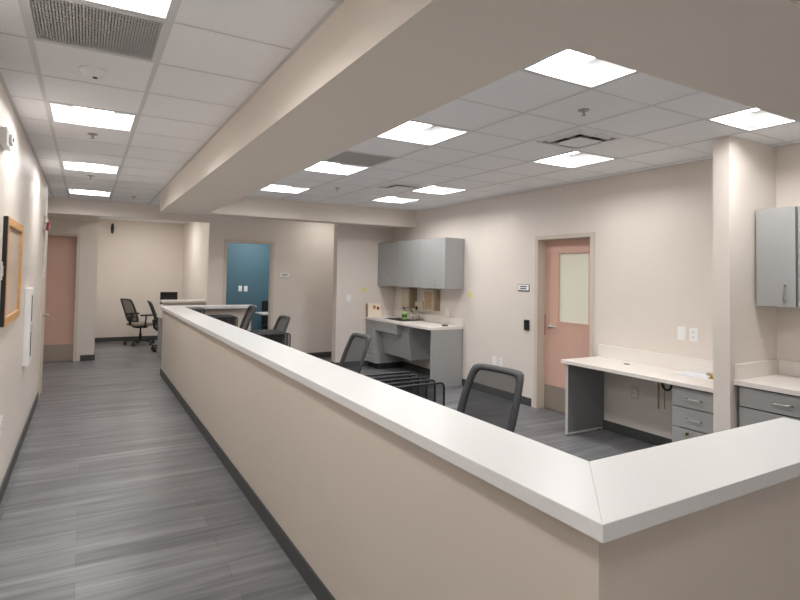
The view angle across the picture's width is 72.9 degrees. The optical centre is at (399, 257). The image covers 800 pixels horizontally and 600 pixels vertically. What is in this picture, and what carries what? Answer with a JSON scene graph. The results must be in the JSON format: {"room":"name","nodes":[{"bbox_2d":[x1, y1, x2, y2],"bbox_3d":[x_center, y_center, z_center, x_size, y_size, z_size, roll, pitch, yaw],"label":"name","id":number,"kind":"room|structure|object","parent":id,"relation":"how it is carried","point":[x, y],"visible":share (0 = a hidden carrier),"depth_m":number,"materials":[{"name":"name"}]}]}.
{"room":"clinic nurses' station","nodes":[
{"label":"clinic nurses' station","id":0,"kind":"room"},
{"bbox_2d":[0,81,47,485],"bbox_3d":[-1.852,0.206,2.130,0.120,2.900,11.550,2,-2,-30],"label":"wall","id":1,"kind":"structure","parent":0,"point":[23,185],"depth_m":4.47,"materials":[{"name":"beige paint"}]},
{"bbox_2d":[0,416,2,434],"bbox_3d":[-2.707,1.142,3.678,0.009,0.118,0.075,2,-2,-30],"label":"wall outlet","id":2,"kind":"object","parent":1,"relation":"attached to","point":[1,418],"visible":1,"depth_m":3.66,"materials":[{"name":"white plastic"}]},
{"bbox_2d":[1,262,3,279],"bbox_3d":[-2.557,0.088,3.487,0.010,0.118,0.075,2,-2,-30],"label":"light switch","id":3,"kind":"object","parent":1,"relation":"attached to","point":[2,266],"visible":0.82,"depth_m":3.46,"materials":[{"name":"white plastic"}]},
{"bbox_2d":[0,126,13,150],"bbox_3d":[-2.398,-0.721,3.308,0.061,0.100,0.240,2,-2,-30],"label":"box","id":4,"kind":"object","parent":1,"relation":"attached to","point":[6,138],"visible":1,"depth_m":3.23,"materials":[{"name":"white plastic"}]},
{"bbox_2d":[0,216,22,326],"bbox_3d":[-2.777,0.099,3.884,0.028,0.715,0.932,2,-2,-30],"label":"pinboard","id":5,"kind":"object","parent":1,"relation":"attached to","point":[12,246],"visible":1,"depth_m":3.80,"materials":[{"name":"brown wood"}]},
{"bbox_2d":[0,393,38,503],"bbox_3d":[-1.681,1.602,1.880,0.012,0.100,11.000,2,-2,-30],"label":"baseboard","id":6,"kind":"structure","parent":1,"relation":"attached to","point":[10,468],"depth_m":4.56,"materials":[{"name":"grey rubber"}]},
{"bbox_2d":[22,287,33,366],"bbox_3d":[-3.430,0.634,5.004,0.055,0.705,0.280,2,-2,-30],"label":"fire extinguisher cabinet","id":7,"kind":"object","parent":1,"relation":"attached to","point":[28,309],"visible":1,"depth_m":4.89,"materials":[{"name":"white plastic"}]},
{"bbox_2d":[37,215,47,399],"bbox_3d":[-4.617,0.622,6.888,0.144,2.280,0.570,2,-2,-30],"label":"trim","id":8,"kind":"structure","parent":1,"relation":"attached to","point":[45,217],"depth_m":6.71,"materials":[{"name":"beige"}]},
{"bbox_2d":[39,230,48,395],"bbox_3d":[-4.536,0.660,6.934,0.071,2.190,0.370,2,-2,-30],"label":"door","id":9,"kind":"structure","parent":1,"relation":"in","point":[43,313],"depth_m":6.97,"materials":[{"name":"beige"}]},
{"bbox_2d":[43,220,49,231],"bbox_3d":[-4.322,-0.377,6.624,0.072,0.147,0.100,2,-2,-30],"label":"fire alarm","id":10,"kind":"object","parent":1,"relation":"attached to","point":[46,226],"visible":0.99,"depth_m":6.58,"materials":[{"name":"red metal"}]},
{"bbox_2d":[0,0,344,203],"bbox_3d":[-1.526,-1.027,3.097,1.375,0.004,12.852,2,-2,-30],"label":"grid","id":11,"kind":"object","parent":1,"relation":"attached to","point":[338,3],"depth_m":3.33,"materials":[{"name":"white paint"}]},
{"bbox_2d":[48,219,98,360],"bbox_3d":[-6.456,0.354,9.210,2.270,2.900,0.120,2,-2,-30],"label":"wall","id":12,"kind":"structure","parent":0,"point":[88,230],"depth_m":9.64,"materials":[{"name":"beige paint"}]},
{"bbox_2d":[43,232,80,361],"bbox_3d":[-6.111,0.692,9.396,0.923,2.250,0.140,2,-2,-30],"label":"door","id":13,"kind":"structure","parent":12,"relation":"in","point":[63,265],"depth_m":9.50,"materials":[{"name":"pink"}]},
{"bbox_2d":[80,355,94,360],"bbox_3d":[-5.553,1.784,9.625,0.227,0.100,0.012,2,-2,-30],"label":"baseboard","id":14,"kind":"structure","parent":12,"relation":"attached to","point":[82,357],"depth_m":9.62,"materials":[{"name":"grey rubber"}]},
{"bbox_2d":[47,213,99,221],"bbox_3d":[-6.111,-0.745,8.682,2.270,0.125,1.180,2,-2,-30],"label":"ceiling","id":15,"kind":"structure","parent":0,"point":[49,215],"depth_m":9.02,"materials":[{"name":"beige paint"}]},
{"bbox_2d":[95,219,183,337],"bbox_3d":[-6.035,0.470,12.572,2.070,2.900,0.120,2,-2,-30],"label":"wall","id":16,"kind":"structure","parent":0,"point":[140,260],"depth_m":12.47,"materials":[{"name":"beige paint"}]},
{"bbox_2d":[109,223,113,234],"bbox_3d":[-6.507,-0.638,12.225,0.097,0.265,0.050,2,-2,-30],"label":"wall speaker","id":17,"kind":"object","parent":16,"relation":"attached to","point":[111,228],"visible":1,"depth_m":12.21,"materials":[{"name":"black plastic"}]},
{"bbox_2d":[94,335,157,354],"bbox_3d":[-5.315,1.840,11.242,1.830,0.100,2.850,2,-2,-30],"label":"baseboard","id":18,"kind":"structure","parent":16,"relation":"attached to","point":[106,339],"depth_m":12.28,"materials":[{"name":"grey rubber"}]},
{"bbox_2d":[0,0,335,223],"bbox_3d":[-1.487,-1.015,5.501,7.070,0.130,16.970,2,-2,-30],"label":"ceiling","id":19,"kind":"structure","parent":0,"point":[284,23],"depth_m":3.22,"materials":[{"name":"tile"}]},
{"bbox_2d":[67,189,111,196],"bbox_3d":[-4.448,-0.988,7.776,0.547,0.129,0.547,2,-2,-30],"label":"ceiling light","id":20,"kind":"object","parent":19,"relation":"attached to","point":[70,191],"visible":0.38,"depth_m":7.96,"materials":[{"name":"white paint"}]},
{"bbox_2d":[60,160,120,173],"bbox_3d":[-3.336,-1.031,5.855,0.547,0.129,0.547,2,-2,-30],"label":"ceiling light","id":21,"kind":"object","parent":19,"relation":"attached to","point":[69,165],"visible":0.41,"depth_m":6.04,"materials":[{"name":"white paint"}]},
{"bbox_2d":[46,102,137,131],"bbox_3d":[-2.223,-1.073,3.934,0.547,0.129,0.547,2,-2,-30],"label":"ceiling light","id":22,"kind":"object","parent":19,"relation":"attached to","point":[58,112],"visible":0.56,"depth_m":4.10,"materials":[{"name":"white paint"}]},
{"bbox_2d":[87,133,97,138],"bbox_3d":[-2.497,-0.984,4.401,0.076,0.042,0.076,2,-2,-30],"label":"sprinkler head","id":23,"kind":"object","parent":19,"relation":"attached to","point":[92,134],"visible":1,"depth_m":4.40},
{"bbox_2d":[79,65,107,79],"bbox_3d":[-1.695,-1.011,2.993,0.140,0.046,0.140,2,-2,-30],"label":"smoke detector","id":24,"kind":"object","parent":19,"relation":"attached to","point":[91,72],"visible":1,"depth_m":2.96,"materials":[{"name":"white plastic"}]},
{"bbox_2d":[22,0,169,62],"bbox_3d":[-1.389,-1.057,2.493,0.547,0.035,0.547,2,-2,-30],"label":"ceiling vent","id":25,"kind":"object","parent":19,"relation":"in","point":[71,23],"visible":0.96,"depth_m":2.48,"materials":[{"name":"grey metal"}]},
{"bbox_2d":[79,0,176,21],"bbox_3d":[-1.111,-1.116,2.014,0.547,0.129,0.547,2,-2,-30],"label":"ceiling light","id":26,"kind":"object","parent":19,"relation":"attached to","point":[159,9],"visible":1,"depth_m":2.30,"materials":[{"name":"white paint"}]},
{"bbox_2d":[164,302,205,305],"bbox_3d":[-4.075,1.365,10.226,0.730,1.028,0.130,2,-2,-30],"label":"wall","id":27,"kind":"structure","parent":0,"point":[165,304],"depth_m":10.16,"materials":[{"name":"beige paint"}]},
{"bbox_2d":[160,300,205,302],"bbox_3d":[-4.095,0.830,10.243,0.780,0.042,0.300,2,-2,-30],"label":"countertop","id":28,"kind":"structure","parent":27,"relation":"on","point":[161,301],"depth_m":10.10,"materials":[{"name":"beige laminate"}]},
{"bbox_2d":[47,197,333,352],"bbox_3d":[-3.715,0.405,9.294,7.100,2.900,0.120,2,-2,-30],"label":"wall","id":29,"kind":"structure","parent":0,"point":[305,250],"depth_m":10.15,"materials":[{"name":"beige paint"}]},
{"bbox_2d":[223,239,274,329],"bbox_3d":[-2.764,0.791,9.835,0.910,2.195,0.142,2,-2,-30],"label":"trim","id":30,"kind":"structure","parent":29,"relation":"attached to","point":[271,243],"depth_m":9.98,"materials":[{"name":"beige paint"}]},
{"bbox_2d":[279,272,289,277],"bbox_3d":[-2.155,0.328,10.123,0.205,0.110,0.011,2,-2,-30],"label":"door sign","id":31,"kind":"object","parent":29,"relation":"attached to","point":[281,274],"visible":1,"depth_m":10.12,"materials":[{"name":"beige plastic"}]},
{"bbox_2d":[307,351,331,357],"bbox_3d":[-2.002,1.863,10.178,3.160,0.100,0.012,2,-2,-30],"label":"baseboard","id":32,"kind":"structure","parent":29,"relation":"attached to","point":[316,354],"depth_m":10.45,"materials":[{"name":"grey rubber"}]},
{"bbox_2d":[182,222,207,299],"bbox_3d":[-4.189,0.462,11.329,0.120,2.900,3.880,2,-2,-30],"label":"wall","id":33,"kind":"structure","parent":0,"point":[195,242],"depth_m":11.54,"materials":[{"name":"beige paint"}]},
{"bbox_2d":[226,243,269,329],"bbox_3d":[-3.015,0.500,11.893,2.480,2.900,0.120,2,-2,-30],"label":"wall","id":34,"kind":"structure","parent":0,"point":[247,264],"depth_m":11.69,"materials":[{"name":"paint"}]},
{"bbox_2d":[0,340,655,599],"bbox_3d":[-1.493,1.818,5.365,7.300,0.100,17.050,2,-2,-30],"label":"floor","id":35,"kind":"structure","parent":0,"point":[113,491],"depth_m":3.87,"materials":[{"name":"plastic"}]},
{"bbox_2d":[120,298,154,345],"bbox_3d":[-5.701,1.399,11.853,0.680,1.008,0.718,0,-2,36],"label":"office chair","id":36,"kind":"object","parent":35,"relation":"on","point":[131,315],"visible":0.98,"depth_m":11.67,"materials":[{"name":"black plastic"}]},
{"bbox_2d":[147,300,157,351],"bbox_3d":[-4.786,1.390,11.067,0.718,1.008,0.680,2,-2,-30],"label":"office chair","id":37,"kind":"object","parent":35,"relation":"on","point":[155,320],"visible":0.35,"depth_m":10.85,"materials":[{"name":"black plastic"}]},
{"bbox_2d":[156,315,161,356],"bbox_3d":[-4.298,1.515,10.538,0.765,0.740,0.600,2,-2,-30],"label":"desk","id":38,"kind":"object","parent":35,"relation":"on","point":[159,342],"visible":0.44,"depth_m":10.30,"materials":[{"name":"grey laminate"}]},
{"bbox_2d":[160,292,177,316],"bbox_3d":[-4.486,0.905,10.495,0.310,0.470,0.170,2,-2,-30],"label":"monitor","id":39,"kind":"object","parent":38,"relation":"on","point":[163,295],"visible":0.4,"depth_m":10.46,"materials":[{"name":"black plastic"}]},
{"bbox_2d":[239,305,255,330],"bbox_3d":[-2.587,1.283,8.132,0.790,1.109,0.748,2,-2,-24],"label":"office chair","id":40,"kind":"object","parent":35,"relation":"on","point":[246,320],"visible":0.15,"depth_m":8.35,"materials":[{"name":"black fabric"}]},
{"bbox_2d":[255,312,267,314],"bbox_3d":[-2.426,1.552,11.390,1.100,0.785,0.600,2,-2,-30],"label":"table","id":41,"kind":"object","parent":35,"relation":"on","point":[260,313],"visible":0.19,"depth_m":11.07,"materials":[{"name":"white stone"}]},
{"bbox_2d":[262,301,267,329],"bbox_3d":[-2.743,1.451,11.755,0.450,1.000,0.305,2,-2,-30],"label":"chair","id":42,"kind":"object","parent":35,"relation":"on","point":[264,303],"visible":0.34,"depth_m":11.78,"materials":[{"name":"black fabric"}]},
{"bbox_2d":[273,315,289,331],"bbox_3d":[-1.911,1.324,7.475,0.718,1.008,0.680,2,-2,-30],"label":"office chair","id":43,"kind":"object","parent":35,"relation":"on","point":[282,322],"visible":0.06,"depth_m":7.68,"materials":[{"name":"black plastic"}]},
{"bbox_2d":[339,333,370,373],"bbox_3d":[-0.681,1.276,5.332,0.718,1.008,0.680,2,-2,-28],"label":"office chair","id":44,"kind":"object","parent":35,"relation":"on","point":[355,351],"visible":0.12,"depth_m":5.50,"materials":[{"name":"black plastic"}]},
{"bbox_2d":[366,319,402,368],"bbox_3d":[-0.288,1.506,9.515,0.592,0.832,0.360,2,-2,-30],"label":"base cabinet","id":45,"kind":"object","parent":35,"relation":"on","point":[377,359],"visible":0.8,"depth_m":9.32,"materials":[{"name":"grey laminate"}]},
{"bbox_2d":[365,310,463,333],"bbox_3d":[0.161,1.081,8.795,0.589,0.310,2.098,2,-2,-30],"label":"countertop","id":46,"kind":"structure","parent":45,"relation":"on","point":[431,322],"depth_m":8.69,"materials":[{"name":"beige laminate"}]},
{"bbox_2d":[366,303,381,316],"bbox_3d":[-0.463,0.933,9.578,0.277,0.235,0.072,2,-2,-30],"label":"picture card","id":47,"kind":"object","parent":46,"relation":"on","point":[372,309],"visible":1,"depth_m":9.56,"materials":[{"name":"beige"}]},
{"bbox_2d":[384,318,419,320],"bbox_3d":[0.023,1.125,9.062,0.364,0.174,0.624,2,-2,-30],"label":"sink","id":48,"kind":"object","parent":46,"relation":"in","point":[394,319],"depth_m":9.26,"materials":[{"name":"silver metal"}]},
{"bbox_2d":[401,308,406,319],"bbox_3d":[0.074,0.946,9.119,0.093,0.198,0.087,2,-2,-30],"label":"soap bottle","id":49,"kind":"object","parent":46,"relation":"on","point":[404,313],"visible":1,"depth_m":9.09,"materials":[{"name":"green plastic"}]},
{"bbox_2d":[382,326,430,359],"bbox_3d":[0.102,1.359,9.011,0.457,0.557,0.900,2,-2,-30],"label":"apron panel","id":50,"kind":"object","parent":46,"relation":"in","point":[414,343],"visible":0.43,"depth_m":8.66,"materials":[{"name":"grey laminate"}]},
{"bbox_2d":[430,329,462,386],"bbox_3d":[0.678,1.470,7.889,0.551,0.831,0.022,2,-2,-30],"label":"end panel","id":51,"kind":"object","parent":35,"relation":"on","point":[446,345],"visible":0.8,"depth_m":7.88,"materials":[{"name":"grey laminate"}]},
{"bbox_2d":[457,363,523,432],"bbox_3d":[0.396,1.234,3.442,0.718,1.008,0.680,2,-2,-37],"label":"office chair","id":52,"kind":"object","parent":35,"relation":"on","point":[492,394],"visible":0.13,"depth_m":3.62,"materials":[{"name":"grey plastic"}]},
{"bbox_2d":[565,364,603,435],"bbox_3d":[1.952,1.470,5.709,0.552,0.736,0.037,2,-2,-30],"label":"panel","id":53,"kind":"object","parent":35,"relation":"on","point":[584,387],"visible":0.98,"depth_m":5.67,"materials":[{"name":"grey laminate"}]},
{"bbox_2d":[672,385,712,441],"bbox_3d":[2.616,1.444,4.521,0.558,0.735,0.425,2,-2,-30],"label":"drawer pedestal","id":54,"kind":"object","parent":35,"relation":"on","point":[692,409],"visible":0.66,"depth_m":4.44,"materials":[{"name":"grey laminate"}]},
{"bbox_2d":[561,344,712,392],"bbox_3d":[2.328,1.006,5.058,0.584,0.165,1.634,2,-2,-30],"label":"countertop","id":55,"kind":"structure","parent":54,"relation":"on","point":[652,366],"depth_m":5.15,"materials":[{"name":"beige laminate"}]},
{"bbox_2d":[658,382,672,408],"bbox_3d":[2.421,1.238,4.918,0.091,0.305,0.270,2,-2,-30],"label":"cable loop","id":56,"kind":"object","parent":55,"relation":"hanging from","point":[662,384],"visible":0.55,"depth_m":4.93,"materials":[{"name":"black"}]},
{"bbox_2d":[676,371,712,380],"bbox_3d":[2.664,1.048,4.780,0.220,0.005,0.400,2,-2,-30],"label":"paper sheet","id":57,"kind":"object","parent":55,"relation":"on","point":[686,373],"visible":0.68,"depth_m":4.83,"materials":[{"name":"white paper"}]},
{"bbox_2d":[706,372,712,378],"bbox_3d":[2.682,1.017,4.652,0.060,0.052,0.080,2,-2,-30],"label":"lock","id":58,"kind":"object","parent":57,"relation":"on","point":[709,373],"visible":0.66,"depth_m":4.64,"materials":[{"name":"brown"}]},
{"bbox_2d":[739,386,799,426],"bbox_3d":[2.929,1.380,3.933,0.638,0.835,0.602,2,-2,-30],"label":"base cabinet","id":59,"kind":"object","parent":35,"relation":"on","point":[756,405],"visible":0.38,"depth_m":3.91,"materials":[{"name":"grey"}]},
{"bbox_3d":[-1.327,1.397,5.269,0.655,0.740,7.300,2,-2,-30],"label":"desk","id":60,"kind":"object","parent":35,"relation":"on","visible":0},
{"bbox_2d":[187,307,204,313],"bbox_3d":[-3.073,0.926,8.143,0.200,0.325,0.395,2,-2,-30],"label":"computer tower","id":61,"kind":"object","parent":60,"relation":"on","point":[198,309],"visible":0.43,"depth_m":8.02,"materials":[{"name":"black plastic"}]},
{"bbox_2d":[207,314,237,326],"bbox_3d":[-2.482,0.943,7.489,0.382,0.271,0.384,2,-2,-30],"label":"file sorter","id":62,"kind":"object","parent":60,"relation":"on","point":[230,319],"visible":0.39,"depth_m":7.39,"materials":[{"name":"black metal"}]},
{"bbox_2d":[247,329,290,346],"bbox_3d":[-1.369,0.900,5.568,0.382,0.271,0.384,2,-2,-30],"label":"file sorter","id":63,"kind":"object","parent":60,"relation":"on","point":[279,336],"visible":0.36,"depth_m":5.47,"materials":[{"name":"black metal"}]},
{"bbox_2d":[364,371,444,405],"bbox_3d":[-0.002,0.847,3.177,0.382,0.271,0.384,2,-2,-30],"label":"wire rack","id":64,"kind":"object","parent":60,"relation":"on","point":[428,389],"visible":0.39,"depth_m":3.10,"materials":[{"name":"black metal"}]},
{"bbox_3d":[3.234,1.369,3.407,0.639,0.835,0.605,2,-2,-30],"label":"base cabinet","id":65,"kind":"object","parent":35,"relation":"on","visible":0},
{"bbox_2d":[734,359,799,395],"bbox_3d":[3.304,0.871,3.330,0.634,0.153,2.084,2,-2,-30],"label":"countertop","id":66,"kind":"structure","parent":65,"relation":"on","point":[776,375],"depth_m":4.13,"materials":[{"name":"beige laminate"}]},
{"bbox_2d":[331,224,395,362],"bbox_3d":[-0.633,0.469,9.656,1.140,2.900,0.160,2,-2,-30],"label":"wall","id":67,"kind":"structure","parent":0,"point":[355,266],"depth_m":9.48,"materials":[{"name":"beige paint"}]},
{"bbox_2d":[346,294,350,301],"bbox_3d":[-0.893,0.707,9.402,0.085,0.130,0.010,2,-2,-30],"label":"light switch","id":68,"kind":"object","parent":67,"relation":"attached to","point":[348,296],"visible":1,"depth_m":9.40,"materials":[{"name":"white plastic"}]},
{"bbox_2d":[331,360,368,365],"bbox_3d":[-0.662,1.868,9.607,1.152,0.100,0.182,2,-2,-30],"label":"baseboard","id":69,"kind":"structure","parent":67,"relation":"attached to","point":[366,363],"depth_m":9.52,"materials":[{"name":"grey rubber"}]},
{"bbox_2d":[377,243,379,285],"bbox_3d":[-0.235,0.131,9.776,0.347,0.757,0.044,2,-2,-30],"label":"trim","id":70,"kind":"structure","parent":67,"relation":"attached to","point":[378,243],"depth_m":9.68,"materials":[{"name":"grey laminate"}]},
{"bbox_2d":[160,0,670,214],"bbox_3d":[-1.235,-0.860,4.505,0.590,0.335,7.440,2,-2,-30],"label":"beam","id":71,"kind":"structure","parent":0,"point":[372,68],"depth_m":2.31,"materials":[{"name":"beige paint"}]},
{"bbox_2d":[161,308,799,599],"bbox_3d":[-1.037,1.256,5.200,1.377,1.028,8.336,2,-2,-30],"label":"wall","id":72,"kind":"structure","parent":0,"point":[374,513],"depth_m":1.93,"materials":[{"name":"beige paint"}]},
{"bbox_2d":[160,368,335,599],"bbox_3d":[-1.049,1.719,5.182,1.388,0.100,8.357,2,-2,-30],"label":"baseboard","id":73,"kind":"structure","parent":72,"relation":"attached to","point":[307,573],"depth_m":3.50,"materials":[{"name":"grey rubber"}]},
{"bbox_2d":[160,305,799,542],"bbox_3d":[-1.031,0.721,5.212,1.448,0.042,8.420,2,-2,-30],"label":"countertop","id":74,"kind":"structure","parent":72,"relation":"on","point":[611,498],"depth_m":1.67,"materials":[{"name":"white stone"}]},
{"bbox_2d":[247,70,799,210],"bbox_3d":[0.435,-0.922,5.624,3.415,0.020,6.540,2,-2,-30],"label":"ceiling","id":75,"kind":"structure","parent":0,"point":[521,91],"depth_m":4.35,"materials":[{"name":"tile"}]},
{"bbox_2d":[260,184,310,193],"bbox_3d":[-1.518,-0.958,7.129,0.552,0.129,0.552,2,-2,-30],"label":"ceiling light","id":76,"kind":"object","parent":75,"relation":"attached to","point":[275,188],"visible":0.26,"depth_m":7.34,"materials":[{"name":"white paint"}]},
{"bbox_2d":[205,196,415,228],"bbox_3d":[-1.286,-0.730,8.587,3.415,0.335,0.320,2,-2,-30],"label":"beam","id":77,"kind":"structure","parent":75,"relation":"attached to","point":[247,206],"depth_m":8.41,"materials":[{"name":"beige paint"}]},
{"bbox_2d":[303,161,370,175],"bbox_3d":[-0.676,-0.991,5.676,0.552,0.129,0.552,2,-2,-30],"label":"ceiling light","id":78,"kind":"object","parent":75,"relation":"attached to","point":[324,167],"visible":0.38,"depth_m":5.88,"materials":[{"name":"white paint"}]},
{"bbox_2d":[323,150,396,166],"bbox_3d":[-0.396,-0.953,5.189,0.552,0.035,0.552,2,-2,-30],"label":"ceiling vent","id":79,"kind":"object","parent":75,"relation":"in","point":[344,157],"visible":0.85,"depth_m":5.20,"materials":[{"name":"grey metal"}]},
{"bbox_2d":[370,196,420,202],"bbox_3d":[-0.064,-0.906,7.970,0.552,0.129,0.552,2,-2,-30],"label":"ceiling light","id":80,"kind":"object","parent":75,"relation":"attached to","point":[391,199],"visible":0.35,"depth_m":8.18,"materials":[{"name":"white paint"}]},
{"bbox_2d":[373,181,431,190],"bbox_3d":[0.011,-0.880,6.718,0.552,0.050,0.552,2,-2,-30],"label":"ceiling vent","id":81,"kind":"object","parent":75,"relation":"in","point":[394,185],"visible":0.9,"depth_m":6.65,"materials":[{"name":"metal"}]},
{"bbox_2d":[375,120,470,145],"bbox_3d":[0.166,-1.023,4.222,0.552,0.129,0.552,2,-2,-30],"label":"ceiling light","id":82,"kind":"object","parent":75,"relation":"attached to","point":[411,131],"visible":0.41,"depth_m":4.40,"materials":[{"name":"white paint"}]},
{"bbox_2d":[412,185,467,194],"bbox_3d":[0.497,-0.928,7.001,0.552,0.129,0.552,2,-2,-30],"label":"ceiling light","id":83,"kind":"object","parent":75,"relation":"attached to","point":[432,189],"visible":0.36,"depth_m":7.22,"materials":[{"name":"white paint"}]},
{"bbox_2d":[253,70,799,210],"bbox_3d":[0.435,-0.911,5.624,3.455,0.004,6.540,2,-2,-30],"label":"grid","id":84,"kind":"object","parent":75,"relation":"attached to","point":[587,89],"depth_m":4.68,"materials":[{"name":"white paint"}]},
{"bbox_2d":[531,151,617,167],"bbox_3d":[1.619,-0.971,5.063,0.552,0.129,0.552,2,-2,-30],"label":"ceiling light","id":85,"kind":"object","parent":75,"relation":"attached to","point":[574,159],"visible":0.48,"depth_m":5.25,"materials":[{"name":"white paint"}]},
{"bbox_2d":[521,49,637,88],"bbox_3d":[1.008,-1.055,2.769,0.552,0.129,0.552,2,-2,-30],"label":"ceiling light","id":86,"kind":"object","parent":75,"relation":"attached to","point":[568,66],"visible":0.27,"depth_m":2.98,"materials":[{"name":"white paint"}]},
{"bbox_2d":[528,126,630,150],"bbox_3d":[1.415,-0.933,4.296,0.552,0.050,0.552,2,-2,-30],"label":"ceiling vent","id":87,"kind":"object","parent":75,"relation":"in","point":[581,137],"visible":0.94,"depth_m":4.25,"materials":[{"name":"metal"}]},
{"bbox_2d":[578,108,589,115],"bbox_3d":[1.205,-0.947,3.551,0.076,0.042,0.076,2,-2,-30],"label":"sprinkler head","id":88,"kind":"object","parent":75,"relation":"attached to","point":[583,110],"visible":1,"depth_m":3.54},
{"bbox_2d":[566,0,799,121],"bbox_3d":[2.217,-0.863,2.540,3.415,0.335,0.580,2,-2,-30],"label":"beam","id":89,"kind":"structure","parent":75,"relation":"attached to","point":[745,52],"depth_m":1.91,"materials":[{"name":"beige paint"}]},
{"bbox_2d":[705,108,796,131],"bbox_3d":[2.461,-1.003,3.610,0.552,0.129,0.552,2,-2,-30],"label":"ceiling light","id":90,"kind":"object","parent":75,"relation":"attached to","point":[751,119],"visible":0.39,"depth_m":3.84,"materials":[{"name":"white paint"}]},
{"bbox_2d":[394,143,799,438],"bbox_3d":[2.358,0.396,5.750,0.120,2.900,13.600,2,-2,-30],"label":"wall","id":91,"kind":"structure","parent":0,"point":[653,229],"depth_m":5.72,"materials":[{"name":"beige paint"}]},
{"bbox_2d":[379,241,398,285],"bbox_3d":[-0.066,0.123,9.452,0.380,0.755,0.683,2,-2,-30],"label":"upper cabinet","id":92,"kind":"object","parent":91,"relation":"attached to","point":[389,251],"visible":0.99,"depth_m":9.36,"materials":[{"name":"grey laminate"}]},
{"bbox_2d":[401,288,416,307],"bbox_3d":[0.152,0.701,9.285,0.141,0.330,0.300,2,-2,-30],"label":"paper towel dispenser","id":93,"kind":"object","parent":91,"relation":"attached to","point":[408,295],"visible":1,"depth_m":9.18,"materials":[{"name":"brown plastic"}]},
{"bbox_2d":[398,240,420,287],"bbox_3d":[0.277,0.110,8.859,0.380,0.755,0.683,2,-2,-30],"label":"upper cabinet","id":94,"kind":"object","parent":91,"relation":"attached to","point":[409,251],"visible":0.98,"depth_m":8.76,"materials":[{"name":"grey laminate"}]},
{"bbox_2d":[415,302,426,310],"bbox_3d":[0.341,0.815,8.976,0.115,0.150,0.240,2,-2,-30],"label":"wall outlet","id":95,"kind":"object","parent":91,"relation":"attached to","point":[419,306],"visible":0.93,"depth_m":8.92,"materials":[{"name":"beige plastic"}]},
{"bbox_2d":[424,289,439,310],"bbox_3d":[0.510,0.683,8.689,0.119,0.330,0.310,2,-2,-30],"label":"dispenser","id":96,"kind":"object","parent":91,"relation":"attached to","point":[431,297],"visible":1,"depth_m":8.59,"materials":[{"name":"beige plastic"}]},
{"bbox_2d":[420,237,464,288],"bbox_3d":[0.621,0.097,8.266,0.380,0.755,0.683,2,-2,-30],"label":"upper cabinet","id":97,"kind":"object","parent":91,"relation":"attached to","point":[441,259],"visible":1,"depth_m":8.03,"materials":[{"name":"grey laminate"}]},
{"bbox_2d":[492,355,496,365],"bbox_3d":[1.290,1.411,7.403,0.010,0.125,0.095,2,-2,-30],"label":"light switch","id":98,"kind":"object","parent":91,"relation":"attached to","point":[494,358],"visible":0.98,"depth_m":7.39,"materials":[{"name":"white plastic"}]},
{"bbox_2d":[498,358,501,366],"bbox_3d":[1.350,1.419,7.299,0.009,0.120,0.075,2,-2,-30],"label":"wall outlet","id":99,"kind":"object","parent":91,"relation":"attached to","point":[499,359],"visible":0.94,"depth_m":7.29,"materials":[{"name":"white plastic"}]},
{"bbox_2d":[518,284,529,291],"bbox_3d":[1.585,0.391,6.955,0.011,0.090,0.210,2,-2,-30],"label":"door sign","id":100,"kind":"object","parent":91,"relation":"attached to","point":[521,287],"visible":1,"depth_m":6.94,"materials":[{"name":"grey plastic"}]},
{"bbox_2d":[524,320,528,329],"bbox_3d":[1.607,0.859,6.876,0.025,0.130,0.080,2,-2,-30],"label":"card reader","id":101,"kind":"object","parent":91,"relation":"attached to","point":[526,322],"visible":1,"depth_m":6.86,"materials":[{"name":"black plastic"}]},
{"bbox_2d":[403,361,671,445],"bbox_3d":[2.778,1.774,4.806,0.012,0.100,11.600,2,-2,-30],"label":"baseboard","id":102,"kind":"structure","parent":91,"relation":"attached to","point":[657,440],"depth_m":5.61,"materials":[{"name":"grey rubber"}]},
{"bbox_2d":[533,232,594,412],"bbox_3d":[1.988,0.794,6.414,0.200,2.134,0.913,2,-2,-30],"label":"door","id":103,"kind":"structure","parent":91,"relation":"in","point":[564,292],"depth_m":6.54,"materials":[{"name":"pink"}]},
{"bbox_2d":[631,386,637,399],"bbox_3d":[2.385,1.379,5.512,0.009,0.125,0.080,2,-2,-30],"label":"wall outlet","id":104,"kind":"object","parent":91,"relation":"attached to","point":[634,390],"visible":1,"depth_m":5.51,"materials":[{"name":"beige plastic"}]},
{"bbox_2d":[678,326,685,339],"bbox_3d":[2.649,0.715,5.096,0.010,0.125,0.080,2,-2,-30],"label":"light switch","id":105,"kind":"object","parent":91,"relation":"attached to","point":[681,330],"visible":1,"depth_m":5.09,"materials":[{"name":"white plastic"}]},
{"bbox_2d":[689,328,697,341],"bbox_3d":[2.707,0.716,4.997,0.009,0.125,0.080,2,-2,-30],"label":"wall outlet","id":106,"kind":"object","parent":91,"relation":"attached to","point":[693,332],"visible":1,"depth_m":4.99,"materials":[{"name":"white plastic"}]},
{"bbox_2d":[756,206,797,307],"bbox_3d":[2.981,0.003,4.186,0.384,0.749,0.275,2,-2,-30],"label":"upper cabinet","id":107,"kind":"object","parent":91,"relation":"attached to","point":[776,228],"visible":1,"depth_m":4.10,"materials":[{"name":"grey laminate"}]},
{"bbox_2d":[798,206,799,307],"bbox_3d":[3.133,-0.002,3.924,0.384,0.749,0.306,2,-2,-30],"label":"upper cabinet","id":108,"kind":"object","parent":91,"relation":"attached to","point":[798,206],"visible":1,"depth_m":3.97,"materials":[{"name":"grey laminate"}]},
{"bbox_2d":[713,136,776,432],"bbox_3d":[2.738,0.445,4.290,0.680,2.720,0.125,2,-2,-30],"label":"column","id":109,"kind":"structure","parent":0,"point":[744,171],"depth_m":4.16,"materials":[{"name":"beige paint"}]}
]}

